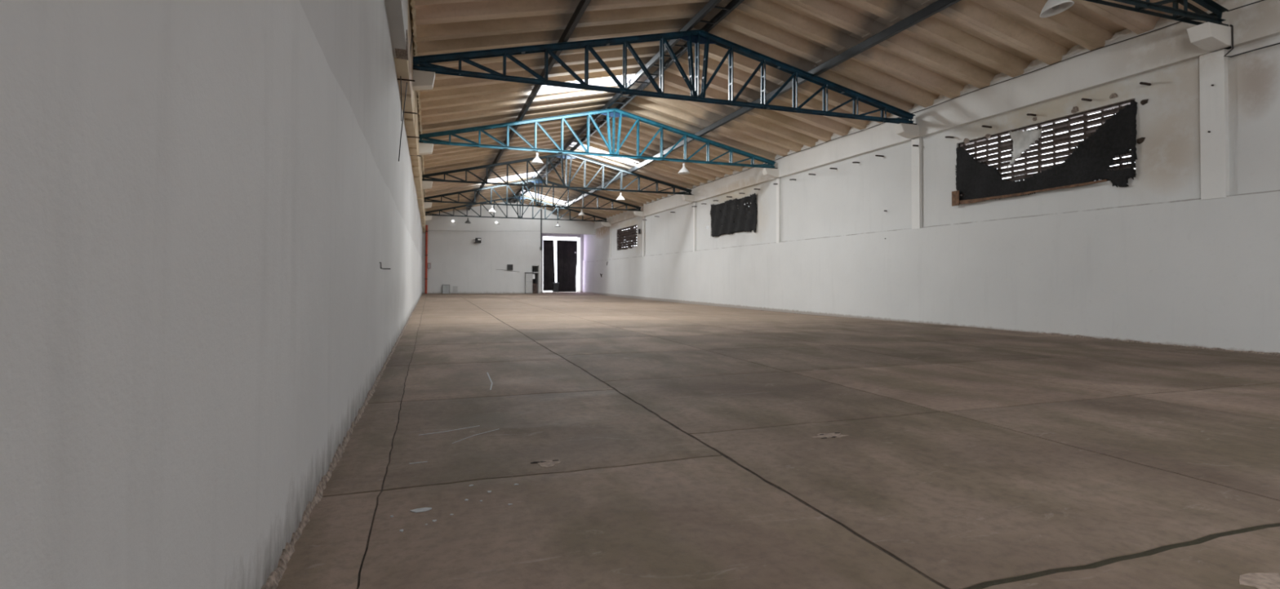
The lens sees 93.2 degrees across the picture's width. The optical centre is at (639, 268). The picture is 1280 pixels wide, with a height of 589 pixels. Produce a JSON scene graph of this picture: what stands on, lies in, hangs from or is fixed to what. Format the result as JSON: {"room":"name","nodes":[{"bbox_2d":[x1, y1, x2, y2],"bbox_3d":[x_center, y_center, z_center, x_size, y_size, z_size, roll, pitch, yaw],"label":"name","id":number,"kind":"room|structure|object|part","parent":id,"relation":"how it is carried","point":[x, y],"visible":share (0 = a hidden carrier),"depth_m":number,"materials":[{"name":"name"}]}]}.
{"room":"warehouse","nodes":[
{"label":"warehouse","id":0,"kind":"room"},
{"bbox_2d":[0,0,422,588],"bbox_3d":[-8.551,-1.427,22.462,0.250,6.750,72.000,1,-1,-19],"label":"wall","id":1,"kind":"structure","parent":0,"point":[198,220],"depth_m":1.66,"materials":[{"name":"paint"}]},
{"bbox_2d":[261,305,416,588],"bbox_3d":[-5.622,1.488,14.329,0.064,0.086,29.200,1,-1,-19],"label":"baseboard","id":2,"kind":"structure","parent":1,"relation":"attached to","point":[275,577],"depth_m":3.57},
{"bbox_2d":[384,0,408,57],"bbox_3d":[-0.417,-4.568,-0.311,0.220,1.280,23.550,1,-1,-19],"label":"trim","id":3,"kind":"structure","parent":1,"relation":"attached to","point":[397,10],"depth_m":9.43,"materials":[{"name":"paint"}]},
{"bbox_2d":[400,75,401,120],"bbox_3d":[-4.775,-3.489,12.107,0.025,0.762,1.307,1,-1,-20],"label":"cable","id":4,"kind":"object","parent":1,"relation":"attached to","point":[400,76],"visible":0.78,"depth_m":12.11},
{"bbox_2d":[395,29,408,60],"bbox_3d":[-4.144,-3.888,10.532,0.195,0.340,0.700,1,-1,-19],"label":"broken beam edge","id":5,"kind":"object","parent":1,"relation":"attached to","point":[400,53],"visible":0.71,"depth_m":10.49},
{"bbox_2d":[398,31,413,161],"bbox_3d":[-4.677,-3.449,12.097,0.253,2.632,0.051,1,-1,-31],"label":"cable","id":6,"kind":"object","parent":1,"relation":"hanging from","point":[412,32],"visible":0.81,"depth_m":12.06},
{"bbox_2d":[397,78,414,81],"bbox_3d":[-4.586,-3.690,11.828,0.351,0.031,0.035,1,-1,-21],"label":"stub","id":7,"kind":"object","parent":1,"relation":"attached to","point":[397,78],"visible":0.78,"depth_m":11.83,"materials":[{"name":"black metal"}]},
{"bbox_2d":[394,0,425,232],"bbox_3d":[-11.190,-4.048,30.845,0.232,1.347,42.390,1,-1,-19],"label":"trim","id":8,"kind":"structure","parent":1,"relation":"attached to","point":[404,68],"depth_m":15.26,"materials":[{"name":"white paint"}]},
{"bbox_2d":[408,0,426,214],"bbox_3d":[-7.329,-4.955,19.734,0.410,0.240,65.940,1,-1,-19],"label":"trim","id":9,"kind":"structure","parent":1,"relation":"attached to","point":[411,2],"depth_m":13.65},
{"bbox_2d":[412,69,435,90],"bbox_3d":[-5.089,-4.326,13.969,0.688,0.405,0.340,1,-1,-19],"label":"corbel","id":10,"kind":"object","parent":1,"relation":"attached to","point":[424,80],"visible":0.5,"depth_m":13.86,"materials":[{"name":"paint"}]},
{"bbox_2d":[413,29,916,124],"bbox_3d":[1.556,-5.414,16.254,14.520,1.892,0.360,1,-1,-19],"label":"roof truss","id":11,"kind":"object","parent":10,"relation":"on","point":[423,63],"visible":0.99,"depth_m":15.97,"materials":[{"name":"metal"}]},
{"bbox_3d":[1.549,-6.178,16.263,1.100,0.280,0.024,1,-1,-19],"label":"gusset plate","id":12,"kind":"part","parent":11,"relation":"part of","materials":[{"name":"blue metal"}]},
{"bbox_2d":[418,142,433,155],"bbox_3d":[-7.659,-4.210,21.396,0.688,0.405,0.340,1,-1,-19],"label":"corbel","id":13,"kind":"object","parent":1,"relation":"attached to","point":[424,148],"visible":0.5,"depth_m":21.27,"materials":[{"name":"paint"}]},
{"bbox_2d":[418,107,777,168],"bbox_3d":[-1.014,-5.298,23.681,14.520,1.892,0.360,1,-1,-19],"label":"roof truss","id":14,"kind":"object","parent":13,"relation":"on","point":[614,113],"visible":0.99,"depth_m":23.50,"materials":[{"name":"metal"}]},
{"bbox_2d":[530,149,543,164],"bbox_3d":[-3.853,-4.208,22.681,0.490,0.535,0.490,1,-1,-19],"label":"pendant lamp","id":15,"kind":"object","parent":14,"relation":"hanging from","point":[536,161],"visible":1,"depth_m":22.62,"materials":[{"name":"white metal"}]},
{"bbox_3d":[-3.854,-4.096,22.679,0.490,0.310,0.490,1,-1,-19],"label":"lamp shade","id":16,"kind":"part","parent":15,"relation":"part of","materials":[{"name":"white metal"}]},
{"bbox_3d":[-1.020,-6.062,23.691,1.100,0.280,0.024,1,-1,-19],"label":"gusset plate","id":17,"kind":"part","parent":14,"relation":"part of","materials":[{"name":"blue metal"}]},
{"bbox_2d":[678,163,689,174],"bbox_3d":[1.788,-4.152,24.633,0.490,0.535,0.490,1,-1,-19],"label":"pendant lamp","id":18,"kind":"object","parent":14,"relation":"hanging from","point":[683,171],"visible":1,"depth_m":24.56,"materials":[{"name":"white metal"}]},
{"bbox_2d":[422,181,432,189],"bbox_3d":[-10.526,-4.081,29.683,0.688,0.405,0.340,1,-1,-19],"label":"corbel","id":19,"kind":"object","parent":1,"relation":"attached to","point":[425,184],"visible":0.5,"depth_m":29.55,"materials":[{"name":"paint"}]},
{"bbox_2d":[422,153,693,195],"bbox_3d":[-3.881,-5.169,31.968,14.520,1.892,0.360,1,-1,-19],"label":"roof truss","id":20,"kind":"object","parent":19,"relation":"on","point":[566,156],"visible":0.99,"depth_m":31.85,"materials":[{"name":"metal"}]},
{"bbox_3d":[-3.888,-5.933,31.977,1.100,0.280,0.024,1,-1,-19],"label":"gusset plate","id":21,"kind":"part","parent":20,"relation":"part of","materials":[{"name":"blue metal"}]},
{"bbox_2d":[616,191,624,200],"bbox_3d":[-1.051,-4.003,32.929,0.490,0.535,0.490,1,-1,-19],"label":"pendant lamp","id":22,"kind":"object","parent":20,"relation":"hanging from","point":[620,197],"visible":1,"depth_m":32.83,"materials":[{"name":"white metal"}]},
{"bbox_3d":[-1.051,-3.890,32.927,0.490,0.310,0.490,1,-1,-19],"label":"lamp shade","id":23,"kind":"part","parent":22,"relation":"part of","materials":[{"name":"white metal"}]},
{"bbox_2d":[423,202,431,208],"bbox_3d":[-13.377,-3.952,37.923,0.688,0.405,0.340,1,-1,-19],"label":"corbel","id":24,"kind":"object","parent":1,"relation":"attached to","point":[426,205],"visible":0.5,"depth_m":37.80,"materials":[{"name":"paint"}]},
{"bbox_2d":[423,177,642,211],"bbox_3d":[-6.732,-5.040,40.208,14.520,1.892,0.360,1,-1,-19],"label":"roof truss","id":25,"kind":"object","parent":24,"relation":"on","point":[539,180],"visible":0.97,"depth_m":40.09,"materials":[{"name":"metal"}]},
{"bbox_2d":[488,205,495,213],"bbox_3d":[-9.581,-3.930,39.205,0.490,0.535,0.490,1,-1,-19],"label":"pendant lamp","id":26,"kind":"object","parent":25,"relation":"hanging from","point":[492,211],"visible":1,"depth_m":39.08,"materials":[{"name":"white metal"}]},
{"bbox_3d":[-6.739,-5.804,40.217,1.100,0.280,0.024,1,-1,-19],"label":"gusset plate","id":27,"kind":"part","parent":25,"relation":"part of","materials":[{"name":"blue metal"}]},
{"bbox_2d":[425,215,431,221],"bbox_3d":[-16.215,-3.824,46.125,0.688,0.405,0.340,1,-1,-19],"label":"corbel","id":28,"kind":"object","parent":1,"relation":"attached to","point":[427,217],"visible":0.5,"depth_m":46.00,"materials":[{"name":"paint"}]},
{"bbox_2d":[425,195,606,222],"bbox_3d":[-9.570,-4.912,48.410,14.520,1.892,0.360,1,-1,-19],"label":"roof truss","id":29,"kind":"object","parent":28,"relation":"on","point":[519,197],"visible":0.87,"depth_m":48.33,"materials":[{"name":"metal"}]},
{"bbox_2d":[422,200,595,293],"bbox_3d":[-11.203,-1.822,53.395,15.350,8.570,0.300,1,-1,-19],"label":"wall","id":30,"kind":"structure","parent":0,"point":[455,260],"depth_m":52.54,"materials":[{"name":"paint"}]},
{"bbox_2d":[453,286,457,293],"bbox_3d":[-15.742,1.769,51.593,0.400,0.570,0.030,1,-1,-19],"label":"repair patch","id":31,"kind":"object","parent":30,"relation":"attached to","point":[455,288],"visible":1,"depth_m":51.58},
{"bbox_2d":[473,238,480,243],"bbox_3d":[-13.967,-2.412,52.050,0.585,0.460,0.450,1,-1,-19],"label":"floodlight","id":32,"kind":"object","parent":30,"relation":"attached to","point":[477,240],"visible":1,"depth_m":51.94,"materials":[{"name":"grey metal"}]},
{"bbox_2d":[506,264,512,270],"bbox_3d":[-11.392,-0.123,53.083,0.500,0.500,0.115,1,-1,-19],"label":"meter box","id":33,"kind":"object","parent":30,"relation":"attached to","point":[509,267],"visible":1,"depth_m":53.02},
{"bbox_2d":[531,265,538,293],"bbox_3d":[-9.393,0.957,54.062,0.660,2.490,0.540,1,-1,-19],"label":"door","id":34,"kind":"structure","parent":30,"relation":"in","point":[534,285],"depth_m":54.05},
{"bbox_2d":[539,209,542,249],"bbox_3d":[-8.823,-3.483,54.012,0.160,3.630,0.125,1,-1,-19],"label":"conduit","id":35,"kind":"object","parent":30,"relation":"attached to","point":[540,246],"visible":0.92,"depth_m":53.99,"materials":[{"name":"metal"}]},
{"bbox_2d":[533,234,583,293],"bbox_3d":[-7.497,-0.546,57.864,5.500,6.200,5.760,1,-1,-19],"label":"door frame","id":36,"kind":"structure","parent":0,"point":[580,240],"depth_m":59.90,"materials":[{"name":"paint"}]},
{"bbox_2d":[541,233,580,292],"bbox_3d":[-7.720,-0.523,59.270,3.801,5.800,0.208,1,-1,-18],"label":"door","id":37,"kind":"structure","parent":36,"relation":"in","point":[566,251],"depth_m":59.23,"materials":[{"name":"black metal"}]},
{"bbox_2d":[275,292,1279,588],"bbox_3d":[-1.169,1.816,24.968,15.600,0.191,72.404,1,-1,-19],"label":"floor","id":38,"kind":"structure","parent":0,"point":[963,498],"depth_m":4.41,"materials":[{"name":"concrete"}]},
{"bbox_2d":[409,507,431,513],"bbox_3d":[-1.225,1.353,3.388,0.114,0.006,0.054,1,-1,-19],"label":"paint splash","id":39,"kind":"object","parent":38,"relation":"on","point":[424,509],"visible":1,"depth_m":3.38,"materials":[{"name":"white paint"}]},
{"bbox_2d":[424,225,427,293],"bbox_3d":[-17.907,-0.784,50.768,0.220,5.750,0.220,1,-1,-19],"label":"pipe","id":40,"kind":"object","parent":38,"relation":"on","point":[426,226],"visible":0.98,"depth_m":50.70,"materials":[{"name":"red paint"}]},
{"bbox_2d":[442,284,449,293],"bbox_3d":[-16.407,1.724,51.221,0.600,0.762,0.220,1,-1,-19],"label":"panel","id":41,"kind":"object","parent":38,"relation":"on","point":[446,288],"visible":1,"depth_m":51.21,"materials":[{"name":"grey metal"}]},
{"bbox_2d":[418,426,478,435],"bbox_3d":[-1.614,1.382,5.163,0.531,0.006,0.026,1,-1,-38],"label":"paint streak","id":42,"kind":"object","parent":38,"relation":"on","point":[475,426],"visible":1,"depth_m":5.14},
{"bbox_2d":[452,429,497,444],"bbox_3d":[-1.359,1.380,4.997,0.040,0.006,0.538,0,-1,30],"label":"paint streak","id":43,"kind":"object","parent":38,"relation":"on","point":[496,429],"visible":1,"depth_m":4.99},
{"bbox_2d":[486,372,492,390],"bbox_3d":[-1.907,1.424,7.704,0.049,0.006,1.353,1,-1,-16],"label":"paint streak","id":44,"kind":"object","parent":38,"relation":"on","point":[487,372],"visible":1,"depth_m":7.66},
{"bbox_2d":[524,272,533,293],"bbox_3d":[-9.821,1.254,53.428,0.660,1.830,0.410,1,-1,-19],"label":"panel","id":45,"kind":"object","parent":38,"relation":"on","point":[528,276],"visible":1,"depth_m":53.24,"materials":[{"name":"white metal"}]},
{"bbox_3d":[-9.759,0.796,53.261,0.580,0.660,0.020,1,-1,-19],"label":"door","id":46,"kind":"part","parent":45,"relation":"part of","materials":[{"name":"white metal"}]},
{"bbox_3d":[-9.762,1.636,53.246,0.580,0.940,0.020,1,-1,-19],"label":"door","id":47,"kind":"part","parent":45,"relation":"part of","materials":[{"name":"white metal"}]},
{"bbox_2d":[530,460,561,468],"bbox_3d":[-0.648,1.370,4.266,0.171,0.008,0.178,-1,-1,43],"label":"paint stain","id":48,"kind":"object","parent":38,"relation":"on","point":[548,464],"depth_m":4.26,"materials":[{"name":"paint"}]},
{"bbox_2d":[552,282,559,292],"bbox_3d":[-8.144,1.808,58.598,0.580,0.968,0.560,1,-1,-19],"label":"waste bin","id":49,"kind":"object","parent":38,"relation":"on","point":[555,285],"visible":0.99,"depth_m":58.42,"materials":[{"name":"grey plastic"}]},
{"bbox_2d":[813,432,848,439],"bbox_3d":[1.568,1.392,5.041,0.351,0.008,0.164,1,-1,-19],"label":"floor patch","id":50,"kind":"structure","parent":38,"relation":"on","point":[835,435],"depth_m":5.05,"materials":[{"name":"concrete"}]},
{"bbox_2d":[1239,573,1279,588],"bbox_3d":[2.713,1.356,2.623,0.288,0.006,0.134,1,-1,-19],"label":"floor patch","id":51,"kind":"structure","parent":38,"relation":"on","point":[1258,580],"depth_m":2.63,"materials":[{"name":"concrete"}]},
{"bbox_2d":[412,0,1216,222],"bbox_3d":[-0.357,-5.745,22.222,16.200,2.258,67.900,1,-1,-19],"label":"ceiling","id":52,"kind":"structure","parent":0,"point":[972,42],"depth_m":17.12,"materials":[{"name":"beige wood"}]},
{"bbox_2d":[487,171,537,182],"bbox_3d":[-8.318,-5.977,38.975,3.700,1.113,1.940,1,-1,-19],"label":"skylight","id":53,"kind":"object","parent":52,"relation":"attached to","point":[531,174],"visible":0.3,"depth_m":39.13,"materials":[{"name":"white glass"}]},
{"bbox_2d":[520,190,566,204],"bbox_3d":[-7.652,-5.808,48.442,3.750,1.125,1.940,1,-1,-19],"label":"sheet","id":54,"kind":"object","parent":52,"relation":"attached to","point":[546,198],"visible":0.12,"depth_m":48.66,"materials":[{"name":"white"}]},
{"bbox_2d":[537,75,634,94],"bbox_3d":[-1.817,-6.270,20.185,3.700,1.113,0.970,1,-1,-19],"label":"skylight","id":55,"kind":"object","parent":52,"relation":"attached to","point":[609,81],"visible":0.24,"depth_m":20.30,"materials":[{"name":"white glass"}]},
{"bbox_2d":[568,142,638,165],"bbox_3d":[-1.785,-6.072,31.485,3.750,1.125,0.970,1,-1,-19],"label":"skylight","id":56,"kind":"object","parent":52,"relation":"attached to","point":[624,160],"visible":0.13,"depth_m":31.67,"materials":[{"name":"white"}]},
{"bbox_2d":[551,0,960,213],"bbox_3d":[2.922,-5.520,23.290,0.110,0.200,65.940,1,-1,-19],"label":"purlin","id":57,"kind":"structure","parent":52,"relation":"attached to","point":[938,6],"depth_m":16.36,"materials":[{"name":"metal"}]},
{"bbox_2d":[582,34,1279,353],"bbox_3d":[5.741,-0.986,27.401,0.500,6.350,72.000,1,-1,-19],"label":"wall","id":58,"kind":"structure","parent":0,"point":[1149,260],"depth_m":15.13,"materials":[{"name":"paint"}]},
{"bbox_2d":[600,222,610,226],"bbox_3d":[-2.901,-3.717,50.730,0.855,0.355,0.340,1,-1,-19],"label":"corbel","id":59,"kind":"object","parent":58,"relation":"attached to","point":[603,224],"visible":1,"depth_m":50.60,"materials":[{"name":"paint"}]},
{"bbox_2d":[609,224,611,257],"bbox_3d":[-2.428,-2.435,50.895,0.210,3.020,0.220,1,-1,-19],"label":"trim","id":60,"kind":"structure","parent":58,"relation":"attached to","point":[611,224],"depth_m":50.78,"materials":[{"name":"paint"}]},
{"bbox_2d":[617,225,636,250],"bbox_3d":[-1.058,-2.361,46.701,0.044,1.720,4.915,1,-1,-19],"label":"cloth","id":61,"kind":"object","parent":58,"relation":"attached to","point":[633,237],"visible":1,"depth_m":46.44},
{"bbox_2d":[618,226,636,248],"bbox_3d":[-0.884,-2.400,46.719,0.160,1.620,4.700,1,-1,-19],"label":"window","id":62,"kind":"structure","parent":58,"relation":"in","point":[628,235],"depth_m":46.97,"materials":[{"name":"black metal"}]},
{"bbox_2d":[632,211,643,217],"bbox_3d":[-0.063,-3.845,42.528,0.855,0.355,0.340,1,-1,-19],"label":"corbel","id":63,"kind":"object","parent":58,"relation":"attached to","point":[640,214],"visible":0.81,"depth_m":42.38,"materials":[{"name":"paint"}]},
{"bbox_2d":[642,216,645,257],"bbox_3d":[0.360,-2.463,42.674,0.315,3.220,0.220,1,-1,-19],"label":"trim","id":64,"kind":"structure","parent":58,"relation":"attached to","point":[643,217],"depth_m":42.55,"materials":[{"name":"paint"}]},
{"bbox_2d":[681,195,694,202],"bbox_3d":[2.788,-3.974,34.288,0.855,0.355,0.340,1,-1,-19],"label":"corbel","id":65,"kind":"object","parent":58,"relation":"attached to","point":[691,198],"visible":0.78,"depth_m":34.14,"materials":[{"name":"paint"}]},
{"bbox_2d":[693,201,696,251],"bbox_3d":[3.211,-2.592,34.434,0.315,3.220,0.220,1,-1,-19],"label":"trim","id":66,"kind":"structure","parent":58,"relation":"attached to","point":[694,202],"depth_m":34.32,"materials":[{"name":"paint"}]},
{"bbox_2d":[711,200,751,236],"bbox_3d":[4.720,-2.585,30.369,0.160,1.640,4.730,1,-1,-19],"label":"window","id":67,"kind":"structure","parent":58,"relation":"in","point":[750,201],"depth_m":30.18,"materials":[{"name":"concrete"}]},
{"bbox_2d":[710,193,757,237],"bbox_3d":[4.572,-2.553,30.121,0.115,1.848,4.796,1,-1,-19],"label":"cloth","id":68,"kind":"object","parent":58,"relation":"attached to","point":[718,212],"visible":1,"depth_m":29.86,"materials":[{"name":"black fabric"}]},
{"bbox_2d":[760,168,780,178],"bbox_3d":[5.655,-4.104,26.001,0.855,0.355,0.340,1,-1,-19],"label":"corbel","id":69,"kind":"object","parent":58,"relation":"attached to","point":[770,172],"visible":0.88,"depth_m":25.86,"materials":[{"name":"paint"}]},
{"bbox_2d":[776,177,781,243],"bbox_3d":[6.078,-2.722,26.147,0.315,3.220,0.220,1,-1,-19],"label":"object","id":70,"kind":"structure","parent":58,"relation":"attached to","point":[778,180],"depth_m":26.03,"materials":[{"name":"paint"}]},
{"bbox_2d":[893,123,919,138],"bbox_3d":[8.225,-4.220,18.574,0.855,0.355,0.340,1,-1,-19],"label":"corbel","id":71,"kind":"object","parent":58,"relation":"attached to","point":[907,131],"visible":0.89,"depth_m":18.44,"materials":[{"name":"paint"}]},
{"bbox_2d":[647,21,1181,204],"bbox_3d":[5.639,-4.694,26.746,0.020,0.052,32.000,1,-1,-19],"label":"cable","id":72,"kind":"object","parent":58,"relation":"attached to","point":[1179,21],"visible":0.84,"depth_m":15.85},
{"bbox_2d":[911,137,922,229],"bbox_3d":[8.645,-2.837,18.730,0.315,3.220,0.320,1,-1,-19],"label":"pillar","id":73,"kind":"structure","parent":58,"relation":"attached to","point":[917,153],"depth_m":18.61,"materials":[{"name":"paint"}]},
{"bbox_2d":[594,0,1279,229],"bbox_3d":[5.726,-4.356,27.448,0.560,0.910,72.000,1,-1,-19],"label":"beam","id":74,"kind":"structure","parent":58,"relation":"attached to","point":[1169,46],"depth_m":15.06,"materials":[{"name":"paint"}]},
{"bbox_2d":[646,0,1227,202],"bbox_3d":[8.884,-5.041,17.942,0.418,0.242,51.950,1,-1,-19],"label":"trim","id":75,"kind":"structure","parent":58,"relation":"attached to","point":[1077,48],"depth_m":15.06,"materials":[{"name":"paint"}]},
{"bbox_2d":[644,299,1279,355],"bbox_3d":[6.295,1.803,24.876,0.093,0.210,36.950,1,-1,-19],"label":"baseboard","id":76,"kind":"structure","parent":58,"relation":"attached to","point":[1051,334],"depth_m":13.62,"materials":[{"name":"grey concrete"}]},
{"bbox_2d":[963,137,969,143],"bbox_3d":[9.190,-3.606,17.038,0.045,0.154,0.189,1,-1,-19],"label":"plaster","id":77,"kind":"object","parent":58,"relation":"attached to","point":[966,140],"visible":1,"depth_m":17.02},
{"bbox_2d":[982,124,991,128],"bbox_3d":[9.345,-3.811,16.249,0.392,0.053,0.060,1,-1,-17],"label":"stub","id":78,"kind":"object","parent":58,"relation":"attached to","point":[983,126],"visible":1,"depth_m":16.21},
{"bbox_2d":[985,133,991,137],"bbox_3d":[9.419,-3.594,16.375,0.045,0.108,0.174,1,-1,-19],"label":"plaster","id":79,"kind":"object","parent":58,"relation":"attached to","point":[988,135],"visible":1,"depth_m":16.35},
{"bbox_2d":[1026,113,1036,115],"bbox_3d":[9.758,-3.821,15.051,0.396,0.063,0.066,1,-1,-22],"label":"stub","id":80,"kind":"object","parent":58,"relation":"attached to","point":[1028,114],"visible":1,"depth_m":15.02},
{"bbox_2d":[959,179,1106,204],"bbox_3d":[9.638,-1.898,15.339,0.024,0.130,4.130,1,-1,-19],"label":"batten","id":81,"kind":"object","parent":58,"relation":"attached to","point":[970,201],"visible":1,"depth_m":15.28,"materials":[{"name":"brown wood"}]},
{"bbox_2d":[951,190,959,206],"bbox_3d":[8.966,-2.002,17.209,0.023,0.420,0.240,1,-1,-19],"label":"wooden block","id":82,"kind":"object","parent":81,"relation":"attached to","point":[955,194],"visible":1,"depth_m":17.20,"materials":[{"name":"brown wood"}]},
{"bbox_2d":[955,100,1137,201],"bbox_3d":[9.789,-2.652,15.116,0.060,1.841,4.754,1,-1,-19],"label":"cloth","id":83,"kind":"object","parent":58,"relation":"attached to","point":[1091,160],"visible":1,"depth_m":14.03,"materials":[{"name":"black fabric"}]},
{"bbox_2d":[958,98,1135,200],"bbox_3d":[9.971,-2.772,15.192,0.160,1.700,4.650,1,-1,-19],"label":"window","id":84,"kind":"structure","parent":58,"relation":"in","point":[1065,126],"depth_m":14.96,"materials":[{"name":"glass"}]},
{"bbox_2d":[1006,128,1041,168],"bbox_3d":[9.722,-3.098,15.338,0.075,0.962,0.995,1,-1,-19],"label":"plastic sheet","id":85,"kind":"object","parent":84,"relation":"attached to","point":[1022,140],"visible":1,"depth_m":15.40,"materials":[{"name":"white plastic"}]},
{"bbox_2d":[1071,106,1079,113],"bbox_3d":[10.185,-3.720,14.164,0.045,0.150,0.169,1,-1,-19],"label":"plaster","id":86,"kind":"object","parent":58,"relation":"attached to","point":[1075,108],"visible":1,"depth_m":14.16,"materials":[{"name":"grey paint"}]},
{"bbox_2d":[1080,97,1092,101],"bbox_3d":[10.197,-3.844,13.784,0.393,0.056,0.063,1,-1,-19],"label":"stub","id":87,"kind":"object","parent":58,"relation":"attached to","point":[1082,99],"visible":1,"depth_m":13.74,"materials":[{"name":"black metal"}]},
{"bbox_2d":[1109,93,1117,98],"bbox_3d":[10.462,-3.821,13.365,0.045,0.109,0.167,1,-1,-19],"label":"plaster","id":88,"kind":"object","parent":58,"relation":"attached to","point":[1113,95],"visible":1,"depth_m":13.36,"materials":[{"name":"grey paint"}]},
{"bbox_2d":[1136,137,1145,144],"bbox_3d":[10.633,-2.716,12.840,0.045,0.133,0.164,1,-1,-19],"label":"plaster","id":89,"kind":"object","parent":58,"relation":"attached to","point":[1140,140],"visible":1,"depth_m":12.83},
{"bbox_2d":[1140,98,1148,105],"bbox_3d":[10.660,-3.518,12.784,0.045,0.112,0.147,1,-1,-19],"label":"plaster","id":90,"kind":"object","parent":58,"relation":"attached to","point":[1143,102],"visible":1,"depth_m":12.78,"materials":[{"name":"grey paint"}]},
{"bbox_2d":[1139,81,1151,85],"bbox_3d":[10.589,-3.863,12.652,0.392,0.053,0.059,1,-1,-19],"label":"stub","id":91,"kind":"object","parent":58,"relation":"attached to","point":[1140,82],"visible":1,"depth_m":12.62,"materials":[{"name":"black metal"}]},
{"bbox_2d":[1186,22,1235,52],"bbox_3d":[10.723,-4.332,11.355,0.855,0.355,0.340,1,-1,-19],"label":"corbel","id":92,"kind":"object","parent":58,"relation":"attached to","point":[1210,37],"visible":0.9,"depth_m":11.24,"materials":[{"name":"paint"}]},
{"bbox_2d":[1084,0,1228,26],"bbox_3d":[4.054,-5.527,9.034,14.520,1.892,0.360,1,-1,-19],"label":"roof truss","id":93,"kind":"object","parent":92,"relation":"on","point":[1183,15],"visible":0.86,"depth_m":10.99,"materials":[{"name":"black metal"}]},
{"bbox_2d":[468,0,591,210],"bbox_3d":[-3.929,-5.599,20.920,0.110,0.200,65.940,1,-1,-19],"label":"purlin","id":94,"kind":"structure","parent":93,"relation":"on","point":[582,6],"depth_m":16.86,"materials":[{"name":"metal"}]},
{"bbox_2d":[508,0,744,203],"bbox_3d":[-0.514,-6.344,22.113,0.590,0.189,65.940,1,-1,-19],"label":"ridge purlin","id":95,"kind":"object","parent":93,"relation":"on","point":[712,4],"visible":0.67,"depth_m":19.55,"materials":[{"name":"metal"}]},
{"bbox_2d":[1039,0,1074,17],"bbox_3d":[6.876,-4.508,9.994,0.474,0.575,0.486,0,-1,19],"label":"pendant lamp","id":96,"kind":"object","parent":93,"relation":"hanging from","point":[1051,7],"visible":1,"depth_m":10.00,"materials":[{"name":"white metal"}]},
{"bbox_3d":[6.858,-4.364,9.998,0.120,0.175,0.117,-10,-6,-19],"label":"bulb","id":97,"kind":"part","parent":96,"relation":"part of","materials":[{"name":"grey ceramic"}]},
{"bbox_2d":[1199,48,1229,199],"bbox_3d":[11.098,-2.948,11.638,0.315,3.220,0.390,1,-1,-19],"label":"pillar","id":98,"kind":"structure","parent":58,"relation":"attached to","point":[1213,66],"depth_m":11.55,"materials":[{"name":"paint"}]},
{"bbox_2d":[1226,0,1263,11],"bbox_3d":[11.979,-4.789,8.479,0.020,0.177,6.050,1,-1,-19],"label":"cable","id":99,"kind":"object","parent":58,"relation":"attached to","point":[1260,0],"visible":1,"depth_m":11.09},
{"bbox_2d":[1223,24,1279,57],"bbox_3d":[11.640,-4.253,9.445,0.116,0.626,4.113,1,-1,-19],"label":"cable","id":100,"kind":"object","parent":58,"relation":"attached to","point":[1226,54],"visible":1,"depth_m":11.23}
]}

